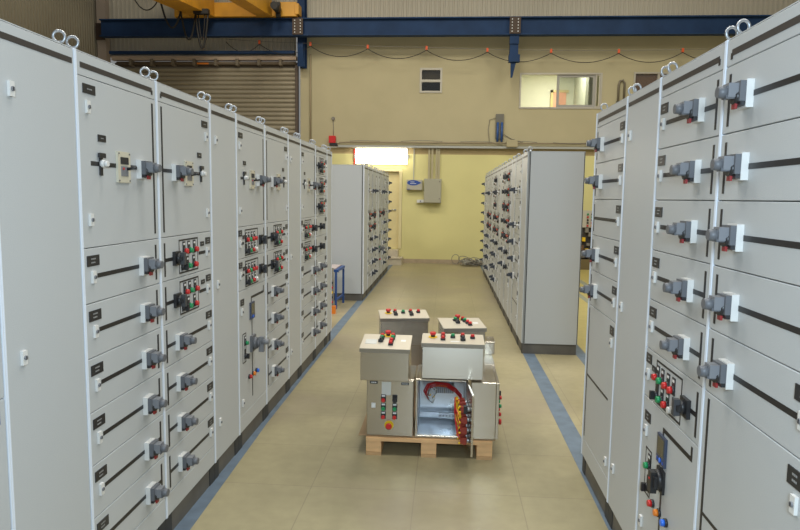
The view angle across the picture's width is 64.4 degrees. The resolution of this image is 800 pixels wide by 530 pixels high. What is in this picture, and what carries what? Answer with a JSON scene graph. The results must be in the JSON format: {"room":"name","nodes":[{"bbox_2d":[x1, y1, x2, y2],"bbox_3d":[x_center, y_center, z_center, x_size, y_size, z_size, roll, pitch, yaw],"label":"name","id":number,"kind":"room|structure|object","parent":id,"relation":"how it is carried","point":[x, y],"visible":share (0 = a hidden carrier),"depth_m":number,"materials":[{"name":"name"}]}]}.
{"room":"electrical switchgear workshop","nodes":[
{"label":"electrical switchgear workshop","id":0,"kind":"room"},
{"bbox_2d":[0,0,97,57],"bbox_3d":[-8.238,-3.868,10.487,0.060,8.600,12.400,1,6,4],"label":"wall","id":1,"kind":"structure","parent":0,"point":[77,18],"depth_m":14.68,"materials":[{"name":"metal"}]},
{"bbox_2d":[190,263,607,529],"bbox_3d":[0.678,0.985,6.960,18.800,0.050,19.700,1,6,4],"label":"floor","id":2,"kind":"structure","parent":0,"point":[309,467],"depth_m":4.10,"materials":[{"name":"tile"}]},
{"bbox_2d":[0,267,13,529],"bbox_3d":[-1.518,0.393,1.639,0.604,2.188,0.635,1,6,4],"label":"tall cabinet","id":3,"kind":"object","parent":2,"relation":"on","point":[6,498],"visible":1,"depth_m":1.93,"materials":[{"name":"grey metal"}]},
{"bbox_2d":[0,19,93,529],"bbox_3d":[-1.474,0.311,2.165,0.614,2.242,0.431,1,6,4],"label":"tall cabinet","id":4,"kind":"object","parent":2,"relation":"on","point":[42,271],"visible":0.99,"depth_m":2.10,"materials":[{"name":"grey metal"}]},
{"bbox_2d":[95,0,110,62],"bbox_3d":[-7.595,-4.382,16.359,0.240,8.400,0.250,1,6,4],"label":"steel column","id":5,"kind":"structure","parent":2,"relation":"on","point":[102,6],"depth_m":16.13,"materials":[{"name":"beige"}]},
{"bbox_2d":[109,51,294,54],"bbox_3d":[-5.049,-5.403,16.179,4.820,0.070,0.120,1,6,4],"label":"steel girt","id":6,"kind":"object","parent":5,"relation":"attached to","point":[110,52],"visible":1,"depth_m":16.15,"materials":[{"name":"metal"}]},
{"bbox_2d":[65,35,169,529],"bbox_3d":[-1.397,0.256,2.691,0.690,2.242,0.632,1,6,4],"label":"tall cabinet","id":7,"kind":"object","parent":2,"relation":"on","point":[120,169],"visible":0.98,"depth_m":2.62,"materials":[{"name":"grey metal"}]},
{"bbox_2d":[98,153,109,175],"bbox_3d":[-1.131,-0.385,2.429,0.030,0.085,0.044,1,6,4],"label":"switch","id":8,"kind":"object","parent":7,"relation":"attached to","point":[102,163],"depth_m":2.42,"materials":[{"name":"grey plastic"}]},
{"bbox_2d":[148,70,215,529],"bbox_3d":[-1.349,0.189,3.329,0.690,2.242,0.653,1,6,4],"label":"tall cabinet","id":9,"kind":"object","parent":2,"relation":"on","point":[183,119],"visible":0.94,"depth_m":3.24,"materials":[{"name":"grey metal"}]},
{"bbox_2d":[200,166,206,181],"bbox_3d":[-1.058,-0.488,3.417,0.030,0.085,0.044,1,6,4],"label":"switch","id":10,"kind":"object","parent":9,"relation":"attached to","point":[202,173],"depth_m":3.41,"materials":[{"name":"grey plastic"}]},
{"bbox_2d":[202,94,239,480],"bbox_3d":[-1.347,0.131,3.875,0.614,2.242,0.440,1,6,4],"label":"tall cabinet","id":11,"kind":"object","parent":2,"relation":"on","point":[222,121],"visible":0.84,"depth_m":3.84,"materials":[{"name":"grey metal"}]},
{"bbox_2d":[229,105,270,449],"bbox_3d":[-1.255,0.076,4.403,0.720,2.242,0.630,1,6,4],"label":"tall cabinet","id":12,"kind":"object","parent":2,"relation":"on","point":[250,134],"visible":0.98,"depth_m":4.36,"materials":[{"name":"grey metal"}]},
{"bbox_2d":[243,172,248,184],"bbox_3d":[-1.004,-0.565,4.142,0.030,0.085,0.044,1,6,4],"label":"switch","id":13,"kind":"object","parent":12,"relation":"attached to","point":[245,177],"depth_m":4.14,"materials":[{"name":"grey plastic"}]},
{"bbox_2d":[259,118,288,417],"bbox_3d":[-1.222,0.007,5.055,0.690,2.242,0.682,1,6,4],"label":"tall cabinet","id":14,"kind":"object","parent":2,"relation":"on","point":[276,141],"visible":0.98,"depth_m":4.96,"materials":[{"name":"grey metal"}]},
{"bbox_2d":[174,265,391,529],"bbox_3d":[-0.721,0.743,8.803,0.215,0.001,15.200,1,6,4],"label":"floor stripe","id":15,"kind":"object","parent":2,"relation":"on","point":[194,513],"depth_m":4.11,"materials":[{"name":"blue paint"}]},
{"bbox_2d":[283,128,300,390],"bbox_3d":[-1.218,-0.052,5.618,0.614,2.242,0.445,1,6,4],"label":"tall cabinet","id":16,"kind":"object","parent":2,"relation":"on","point":[294,143],"visible":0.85,"depth_m":5.60,"materials":[{"name":"grey metal"}]},
{"bbox_2d":[295,133,320,375],"bbox_3d":[-1.139,-0.109,6.163,0.690,2.242,0.658,1,6,4],"label":"tall cabinet","id":17,"kind":"object","parent":2,"relation":"on","point":[309,184],"visible":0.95,"depth_m":6.15,"materials":[{"name":"grey metal"}]},
{"bbox_2d":[311,140,327,357],"bbox_3d":[-1.093,-0.176,6.795,0.690,2.242,0.614,1,6,4],"label":"tall cabinet","id":18,"kind":"object","parent":2,"relation":"on","point":[321,153],"visible":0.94,"depth_m":6.71,"materials":[{"name":"grey metal"}]},
{"bbox_2d":[323,145,331,344],"bbox_3d":[-1.102,-0.225,7.255,0.604,2.242,0.306,1,6,4],"label":"tall cabinet","id":19,"kind":"object","parent":2,"relation":"on","point":[329,153],"visible":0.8,"depth_m":7.24,"materials":[{"name":"grey metal"}]},
{"bbox_2d":[332,268,335,313],"bbox_3d":[-1.021,0.370,9.153,0.190,0.660,0.090,1,6,4],"label":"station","id":20,"kind":"object","parent":2,"relation":"on","point":[333,306],"visible":0.26,"depth_m":9.14,"materials":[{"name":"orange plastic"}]},
{"bbox_2d":[332,264,344,308],"bbox_3d":[-1.288,0.319,9.828,0.780,0.612,0.600,1,6,4],"label":"work table","id":21,"kind":"object","parent":2,"relation":"on","point":[337,267],"visible":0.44,"depth_m":9.77,"materials":[{"name":"blue paint"}]},
{"bbox_2d":[332,161,367,300],"bbox_3d":[-0.862,-0.566,10.499,0.604,2.242,0.540,1,6,4],"label":"tall cabinet","id":22,"kind":"object","parent":2,"relation":"on","point":[349,182],"visible":0.96,"depth_m":10.23,"materials":[{"name":"grey metal"}]},
{"bbox_2d":[365,163,376,294],"bbox_3d":[-0.775,-0.628,11.087,0.690,2.242,0.648,1,6,4],"label":"tall cabinet","id":23,"kind":"object","parent":2,"relation":"on","point":[370,273],"visible":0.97,"depth_m":11.07,"materials":[{"name":"grey metal"}]},
{"bbox_2d":[370,166,378,289],"bbox_3d":[-0.727,-0.695,11.732,0.690,2.242,0.648,1,6,4],"label":"tall cabinet","id":24,"kind":"object","parent":2,"relation":"on","point":[374,202],"visible":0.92,"depth_m":11.62,"materials":[{"name":"grey metal"}]},
{"bbox_2d":[374,167,378,284],"bbox_3d":[-0.734,-0.749,12.230,0.604,2.242,0.348,1,6,4],"label":"tall cabinet","id":25,"kind":"object","parent":2,"relation":"on","point":[377,174],"visible":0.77,"depth_m":12.20,"materials":[{"name":"grey metal"}]},
{"bbox_2d":[377,168,385,282],"bbox_3d":[-0.639,-0.799,12.722,0.720,2.242,0.648,1,6,4],"label":"tall cabinet","id":26,"kind":"object","parent":2,"relation":"on","point":[380,212],"visible":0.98,"depth_m":12.69,"materials":[{"name":"grey metal"}]},
{"bbox_2d":[381,169,386,277],"bbox_3d":[-0.606,-0.868,13.368,0.690,2.242,0.648,1,6,4],"label":"tall cabinet","id":27,"kind":"object","parent":2,"relation":"on","point":[383,241],"visible":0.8,"depth_m":13.24,"materials":[{"name":"grey metal"}]},
{"bbox_2d":[383,171,391,273],"bbox_3d":[-0.552,-0.944,14.097,0.690,2.242,0.818,1,6,4],"label":"tall cabinet","id":28,"kind":"object","parent":2,"relation":"on","point":[386,257],"visible":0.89,"depth_m":14.18,"materials":[{"name":"grey metal"}]},
{"bbox_2d":[388,249,402,264],"bbox_3d":[-0.687,-0.217,16.212,1.500,0.345,0.664,1,6,4],"label":"step","id":29,"kind":"structure","parent":2,"relation":"on","point":[395,259],"depth_m":15.99,"materials":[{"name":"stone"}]},
{"bbox_2d":[366,436,492,459],"bbox_3d":[0.230,1.130,4.722,0.820,0.122,1.205,1,6,4],"label":"wooden pallet","id":30,"kind":"object","parent":2,"relation":"on","point":[374,445],"visible":0.27,"depth_m":4.13,"materials":[{"name":"brown wood"}]},
{"bbox_2d":[359,413,494,440],"bbox_3d":[0.214,1.065,4.709,0.890,0.006,1.150,1,6,4],"label":"cardboard sheet","id":31,"kind":"object","parent":30,"relation":"on","point":[362,432],"visible":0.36,"depth_m":4.16,"materials":[{"name":"brown cardboard"}]},
{"bbox_2d":[359,330,416,435],"bbox_3d":[-0.073,0.771,4.271,0.349,0.660,0.420,1,6,4],"label":"control box","id":32,"kind":"object","parent":31,"relation":"on","point":[385,359],"visible":1,"depth_m":4.12,"materials":[{"name":"beige-grey painted metal"},{"name":"black plastic"},{"name":"red plastic"}]},
{"bbox_2d":[378,308,429,375],"bbox_3d":[0.020,0.677,5.187,0.390,0.656,0.310,0,6,-6],"label":"control box","id":33,"kind":"object","parent":31,"relation":"on","point":[414,323],"visible":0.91,"depth_m":5.04,"materials":[{"name":"beige-grey painted metal"},{"name":"black plastic"},{"name":"stainless steel"}]},
{"bbox_2d":[415,331,484,456],"bbox_3d":[0.321,0.786,4.120,0.434,0.674,0.664,1,6,4],"label":"control box","id":34,"kind":"object","parent":31,"relation":"on","point":[444,406],"visible":1,"depth_m":4.07,"materials":[{"name":"beige-grey painted metal"},{"name":"galvanised steel"},{"name":"red plastic"}]},
{"bbox_2d":[438,314,486,357],"bbox_3d":[0.452,0.719,4.770,0.317,0.673,0.310,0,6,-6],"label":"control box","id":35,"kind":"object","parent":31,"relation":"on","point":[456,325],"visible":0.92,"depth_m":4.66,"materials":[{"name":"beige-grey painted metal"},{"name":"black plastic"},{"name":"stainless steel"}]},
{"bbox_2d":[468,354,494,381],"bbox_3d":[0.600,0.869,4.798,0.184,0.374,0.500,1,6,4],"label":"base cabinet","id":36,"kind":"object","parent":31,"relation":"on","point":[488,360],"visible":0.17,"depth_m":4.64,"materials":[{"name":"silver metal"}]},
{"bbox_2d":[485,336,494,353],"bbox_3d":[0.683,0.620,4.910,0.086,0.097,0.194,1,6,4],"label":"junction box","id":37,"kind":"object","parent":36,"relation":"on","point":[489,341],"visible":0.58,"depth_m":4.82,"materials":[{"name":"silver metal"}]},
{"bbox_2d":[469,364,501,439],"bbox_3d":[0.579,0.918,4.316,0.214,0.378,0.455,1,6,4],"label":"control console","id":38,"kind":"object","parent":31,"relation":"on","point":[487,392],"visible":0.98,"depth_m":4.09,"materials":[{"name":"beige-grey painted metal"},{"name":"black plastic"},{"name":"red plastic"}]},
{"bbox_2d":[451,254,482,265],"bbox_3d":[1.737,-0.117,15.953,0.893,0.255,0.637,1,6,4],"label":"heap","id":39,"kind":"object","parent":2,"relation":"on","point":[463,261],"visible":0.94,"depth_m":15.87,"materials":[{"name":"grey"}]},
{"bbox_2d":[480,173,487,275],"bbox_3d":[2.119,-0.887,13.916,0.690,2.242,0.658,1,6,4],"label":"tall cabinet","id":40,"kind":"object","parent":2,"relation":"on","point":[485,183],"visible":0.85,"depth_m":14.03,"materials":[{"name":"grey metal"}]},
{"bbox_2d":[483,170,491,281],"bbox_3d":[2.038,-0.773,12.830,0.690,2.242,0.648,1,6,4],"label":"tall cabinet","id":41,"kind":"object","parent":2,"relation":"on","point":[489,177],"visible":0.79,"depth_m":12.78,"materials":[{"name":"grey metal"}]},
{"bbox_2d":[485,171,489,277],"bbox_3d":[2.122,-0.829,13.367,0.604,2.242,0.438,1,6,4],"label":"tall cabinet","id":42,"kind":"object","parent":2,"relation":"on","point":[489,171],"visible":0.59,"depth_m":13.44,"materials":[{"name":"grey metal"}]},
{"bbox_2d":[484,170,493,285],"bbox_3d":[1.991,-0.705,12.185,0.690,2.242,0.648,1,6,4],"label":"tall cabinet","id":43,"kind":"object","parent":2,"relation":"on","point":[490,192],"visible":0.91,"depth_m":12.27,"materials":[{"name":"grey metal"}]},
{"bbox_2d":[490,168,497,289],"bbox_3d":[1.994,-0.647,11.642,0.604,2.242,0.438,1,6,4],"label":"tall cabinet","id":44,"kind":"object","parent":2,"relation":"on","point":[494,168],"visible":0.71,"depth_m":11.71,"materials":[{"name":"grey metal"}]},
{"bbox_2d":[489,166,500,296],"bbox_3d":[1.911,-0.591,11.104,0.690,2.242,0.648,1,6,4],"label":"tall cabinet","id":45,"kind":"object","parent":2,"relation":"on","point":[492,275],"visible":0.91,"depth_m":11.02,"materials":[{"name":"grey metal"}]},
{"bbox_2d":[490,165,500,302],"bbox_3d":[1.863,-0.523,10.459,0.690,2.242,0.648,1,6,4],"label":"tall cabinet","id":46,"kind":"object","parent":2,"relation":"on","point":[495,267],"visible":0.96,"depth_m":10.53,"materials":[{"name":"grey metal"}]},
{"bbox_2d":[497,162,506,306],"bbox_3d":[1.866,-0.465,9.916,0.604,2.242,0.438,1,6,4],"label":"tall cabinet","id":47,"kind":"object","parent":2,"relation":"on","point":[501,185],"visible":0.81,"depth_m":9.97,"materials":[{"name":"grey metal"}]},
{"bbox_2d":[497,159,510,315],"bbox_3d":[1.783,-0.409,9.378,0.690,2.242,0.648,1,6,4],"label":"tall cabinet","id":48,"kind":"object","parent":2,"relation":"on","point":[504,181],"visible":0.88,"depth_m":9.35,"materials":[{"name":"grey metal"}]},
{"bbox_2d":[503,156,515,323],"bbox_3d":[1.755,-0.341,8.732,0.650,2.242,0.648,1,6,4],"label":"tall cabinet","id":49,"kind":"object","parent":2,"relation":"on","point":[507,206],"visible":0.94,"depth_m":8.78,"materials":[{"name":"grey metal"}]},
{"bbox_2d":[507,154,519,329],"bbox_3d":[1.738,-0.284,8.190,0.604,2.242,0.438,1,6,4],"label":"tall cabinet","id":50,"kind":"object","parent":2,"relation":"on","point":[514,159],"visible":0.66,"depth_m":8.25,"materials":[{"name":"grey metal"}]},
{"bbox_2d":[506,150,526,342],"bbox_3d":[1.653,-0.225,7.628,0.690,2.242,0.698,1,6,4],"label":"tall cabinet","id":51,"kind":"object","parent":2,"relation":"on","point":[515,240],"visible":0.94,"depth_m":7.69,"materials":[{"name":"grey painted metal"},{"name":"black plastic"}]},
{"bbox_2d":[480,265,611,529],"bbox_3d":[1.531,0.792,8.641,0.128,0.001,15.200,1,6,4],"label":"trim","id":52,"kind":"structure","parent":2,"relation":"on","point":[571,435],"depth_m":4.95,"materials":[{"name":"blue paint"}]},
{"bbox_2d":[516,146,585,354],"bbox_3d":[1.653,-0.163,7.043,0.604,2.242,0.470,1,6,4],"label":"tall cabinet","id":53,"kind":"object","parent":2,"relation":"on","point":[552,187],"visible":1,"depth_m":6.82,"materials":[{"name":"grey metal"}]},
{"bbox_2d":[576,345,585,364],"bbox_3d":[2.194,0.669,9.890,0.110,0.001,12.600,1,6,4],"label":"trim","id":54,"kind":"structure","parent":2,"relation":"on","point":[580,354],"depth_m":6.95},
{"bbox_2d":[577,270,588,352],"bbox_3d":[4.140,0.616,10.647,3.640,0.001,10.800,1,6,4],"label":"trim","id":55,"kind":"structure","parent":2,"relation":"on","point":[584,274],"depth_m":9.22,"materials":[{"name":"yellow paint"}]},
{"bbox_2d":[579,293,587,302],"bbox_3d":[3.150,0.584,10.818,0.100,0.001,10.600,1,6,4],"label":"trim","id":56,"kind":"structure","parent":55,"relation":"on","point":[582,297],"depth_m":10.90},
{"bbox_2d":[580,210,591,269],"bbox_3d":[4.659,-0.603,15.431,0.619,1.430,0.220,1,6,4],"label":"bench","id":57,"kind":"object","parent":2,"relation":"on","point":[587,214],"visible":0.38,"depth_m":15.39,"materials":[{"name":"beige metal"}]},
{"bbox_2d":[580,86,636,521],"bbox_3d":[1.376,0.207,3.523,0.690,2.242,0.654,1,6,4],"label":"tall cabinet","id":58,"kind":"object","parent":2,"relation":"on","point":[608,144],"visible":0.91,"depth_m":3.51,"materials":[{"name":"grey metal"}]},
{"bbox_2d":[607,66,670,529],"bbox_3d":[1.373,0.268,2.954,0.614,2.242,0.485,1,6,4],"label":"tall cabinet","id":59,"kind":"object","parent":2,"relation":"on","point":[642,114],"visible":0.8,"depth_m":2.96,"materials":[{"name":"grey metal"}]},
{"bbox_2d":[635,26,738,529],"bbox_3d":[1.294,0.325,2.408,0.690,2.242,0.620,1,6,4],"label":"tall cabinet","id":60,"kind":"object","parent":2,"relation":"on","point":[689,117],"visible":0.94,"depth_m":2.34,"materials":[{"name":"grey metal"}]},
{"bbox_2d":[646,499,654,507],"bbox_3d":[1.026,0.977,2.606,0.024,0.033,0.033,1,6,4],"label":"lamp","id":61,"kind":"object","parent":60,"relation":"attached to","point":[650,503],"depth_m":2.59,"materials":[{"name":"red plastic"}]},
{"bbox_2d":[653,508,660,516],"bbox_3d":[1.020,0.985,2.528,0.024,0.033,0.033,1,6,4],"label":"lamp","id":62,"kind":"object","parent":60,"relation":"attached to","point":[656,512],"depth_m":2.52,"materials":[{"name":"orange plastic"}]},
{"bbox_2d":[659,518,667,527],"bbox_3d":[1.014,0.993,2.449,0.024,0.033,0.033,1,6,4],"label":"lamp","id":63,"kind":"object","parent":60,"relation":"attached to","point":[663,522],"depth_m":2.44,"materials":[{"name":"blue plastic"}]},
{"bbox_2d":[694,0,799,529],"bbox_3d":[1.247,0.391,1.778,0.690,2.242,0.649,1,6,4],"label":"tall cabinet","id":64,"kind":"object","parent":2,"relation":"on","point":[748,475],"visible":1,"depth_m":1.79,"materials":[{"name":"grey metal"}]},
{"bbox_2d":[109,0,797,259],"bbox_3d":[1.547,-4.320,16.056,18.600,8.600,0.222,1,6,4],"label":"wall","id":65,"kind":"structure","parent":0,"point":[369,95],"depth_m":16.02,"materials":[{"name":"beige paint"}]},
{"bbox_2d":[111,56,298,137],"bbox_3d":[-5.055,-2.764,16.619,4.860,5.200,0.320,1,6,4],"label":"roller shutter","id":66,"kind":"object","parent":65,"relation":"attached to","point":[266,87],"visible":0.3,"depth_m":16.36,"materials":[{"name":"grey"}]},
{"bbox_2d":[297,0,306,68],"bbox_3d":[-2.441,-6.712,15.788,0.180,3.500,0.380,1,6,4],"label":"steel column","id":67,"kind":"structure","parent":65,"relation":"attached to","point":[301,41],"depth_m":15.82,"materials":[{"name":"blue metal"}]},
{"bbox_2d":[226,39,695,62],"bbox_3d":[1.937,-5.222,15.479,12.631,0.594,0.040,1,6,4],"label":"wire","id":68,"kind":"object","parent":67,"relation":"attached to","point":[258,41],"visible":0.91,"depth_m":15.50,"materials":[{"name":"black rubber"}]},
{"bbox_2d":[310,54,310,142],"bbox_3d":[-2.284,-4.217,16.225,0.041,2.250,0.041,4,7,26],"label":"pipe","id":69,"kind":"object","parent":65,"relation":"attached to","point":[310,54],"visible":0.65,"depth_m":16.20,"materials":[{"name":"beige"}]},
{"bbox_2d":[329,117,337,145],"bbox_3d":[-1.705,-3.421,16.245,0.215,0.730,0.108,1,6,4],"label":"alarm box","id":70,"kind":"object","parent":65,"relation":"attached to","point":[332,139],"visible":1,"depth_m":16.23,"materials":[{"name":"red"}]},
{"bbox_2d":[354,149,408,163],"bbox_3d":[-0.471,-2.766,16.212,1.390,0.380,0.128,1,6,4],"label":"lamp","id":71,"kind":"object","parent":65,"relation":"attached to","point":[370,156],"visible":1,"depth_m":16.15,"materials":[{"name":"white plastic"}]},
{"bbox_2d":[373,168,401,248],"bbox_3d":[-0.555,-1.466,16.488,1.210,2.055,0.170,1,6,4],"label":"door","id":72,"kind":"structure","parent":65,"relation":"in","point":[395,174],"depth_m":16.43,"materials":[{"name":"beige"}]},
{"bbox_2d":[407,159,422,189],"bbox_3d":[0.377,-2.437,16.187,0.400,1.045,0.122,1,6,4],"label":"wall box","id":73,"kind":"object","parent":65,"relation":"attached to","point":[413,184],"visible":1,"depth_m":16.17,"materials":[{"name":"beige plastic"}]},
{"bbox_2d":[417,148,441,202],"bbox_3d":[0.748,-2.268,16.132,0.615,1.380,0.212,1,6,4],"label":"electrical box","id":74,"kind":"object","parent":65,"relation":"attached to","point":[432,187],"visible":1,"depth_m":16.09,"materials":[{"name":"beige metal"}]},
{"bbox_2d":[420,68,441,92],"bbox_3d":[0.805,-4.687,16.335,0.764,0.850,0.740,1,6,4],"label":"window","id":75,"kind":"structure","parent":65,"relation":"in","point":[430,78],"depth_m":16.06,"materials":[{"name":"silver metal"}]},
{"bbox_2d":[422,71,439,79],"bbox_3d":[0.790,-4.788,16.079,0.445,0.225,0.010,1,6,4],"label":"blind","id":76,"kind":"object","parent":75,"relation":"attached to","point":[426,75],"depth_m":16.07,"materials":[{"name":"grey"}]},
{"bbox_2d":[403,259,471,263],"bbox_3d":[5.419,0.002,16.127,10.700,0.100,0.014,1,6,4],"label":"baseboard","id":77,"kind":"structure","parent":65,"relation":"attached to","point":[404,260],"depth_m":16.45,"materials":[{"name":"stone"}]},
{"bbox_2d":[324,140,593,149],"bbox_3d":[4.205,-2.941,15.798,13.003,0.292,0.210,1,6,4],"label":"cable tray","id":78,"kind":"object","parent":65,"relation":"attached to","point":[510,144],"visible":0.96,"depth_m":15.98,"materials":[{"name":"grey metal"}]},
{"bbox_2d":[488,114,513,141],"bbox_3d":[2.654,-3.409,15.922,0.888,0.731,0.111,1,6,4],"label":"rack","id":79,"kind":"object","parent":65,"relation":"attached to","point":[499,128],"visible":0.97,"depth_m":15.92,"materials":[{"name":"grey"}]},
{"bbox_2d":[519,73,602,108],"bbox_3d":[3.987,-4.326,15.825,2.015,0.870,0.120,1,6,4],"label":"window","id":80,"kind":"structure","parent":65,"relation":"in","point":[559,75],"depth_m":15.77,"materials":[{"name":"silver metal"}]},
{"bbox_2d":[616,79,625,102],"bbox_3d":[5.448,-4.258,15.649,0.220,0.614,0.064,1,6,4],"label":"shackle","id":81,"kind":"object","parent":65,"relation":"attached to","point":[620,81],"visible":0.72,"depth_m":15.62,"materials":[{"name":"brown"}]},
{"bbox_2d":[633,72,668,92],"bbox_3d":[6.586,-4.328,15.632,1.690,0.790,0.120,1,6,4],"label":"window","id":82,"kind":"structure","parent":65,"relation":"in","point":[644,79],"depth_m":15.66,"materials":[{"name":"silver metal"}]},
{"bbox_2d":[521,75,598,106],"bbox_3d":[5.174,-4.388,17.661,5.800,2.900,3.490,1,6,4],"label":"wall","id":83,"kind":"structure","parent":0,"point":[535,89],"depth_m":19.25,"materials":[{"name":"beige"}]},
{"bbox_2d":[550,90,568,106],"bbox_3d":[4.814,-4.253,19.325,0.530,2.070,0.068,1,6,4],"label":"door","id":84,"kind":"structure","parent":83,"relation":"in","point":[562,93],"depth_m":19.23,"materials":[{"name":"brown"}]},
{"bbox_3d":[10.476,-3.468,9.244,0.180,8.600,12.600,1,6,4],"label":"wall","id":85,"kind":"structure","parent":0,"visible":0},
{"bbox_2d":[99,15,771,77],"bbox_3d":[1.653,-5.228,15.290,18.320,1.400,0.237,1,6,4],"label":"beam","id":86,"kind":"structure","parent":85,"relation":"attached to","point":[513,27],"depth_m":15.28,"materials":[{"name":"blue metal"}]},
{"bbox_2d":[135,0,300,48],"bbox_3d":[-4.438,-5.833,13.598,3.731,1.841,4.340,1,6,4],"label":"crane","id":87,"kind":"object","parent":86,"relation":"on","point":[195,9],"visible":0.99,"depth_m":14.90,"materials":[{"name":"yellow metal"}]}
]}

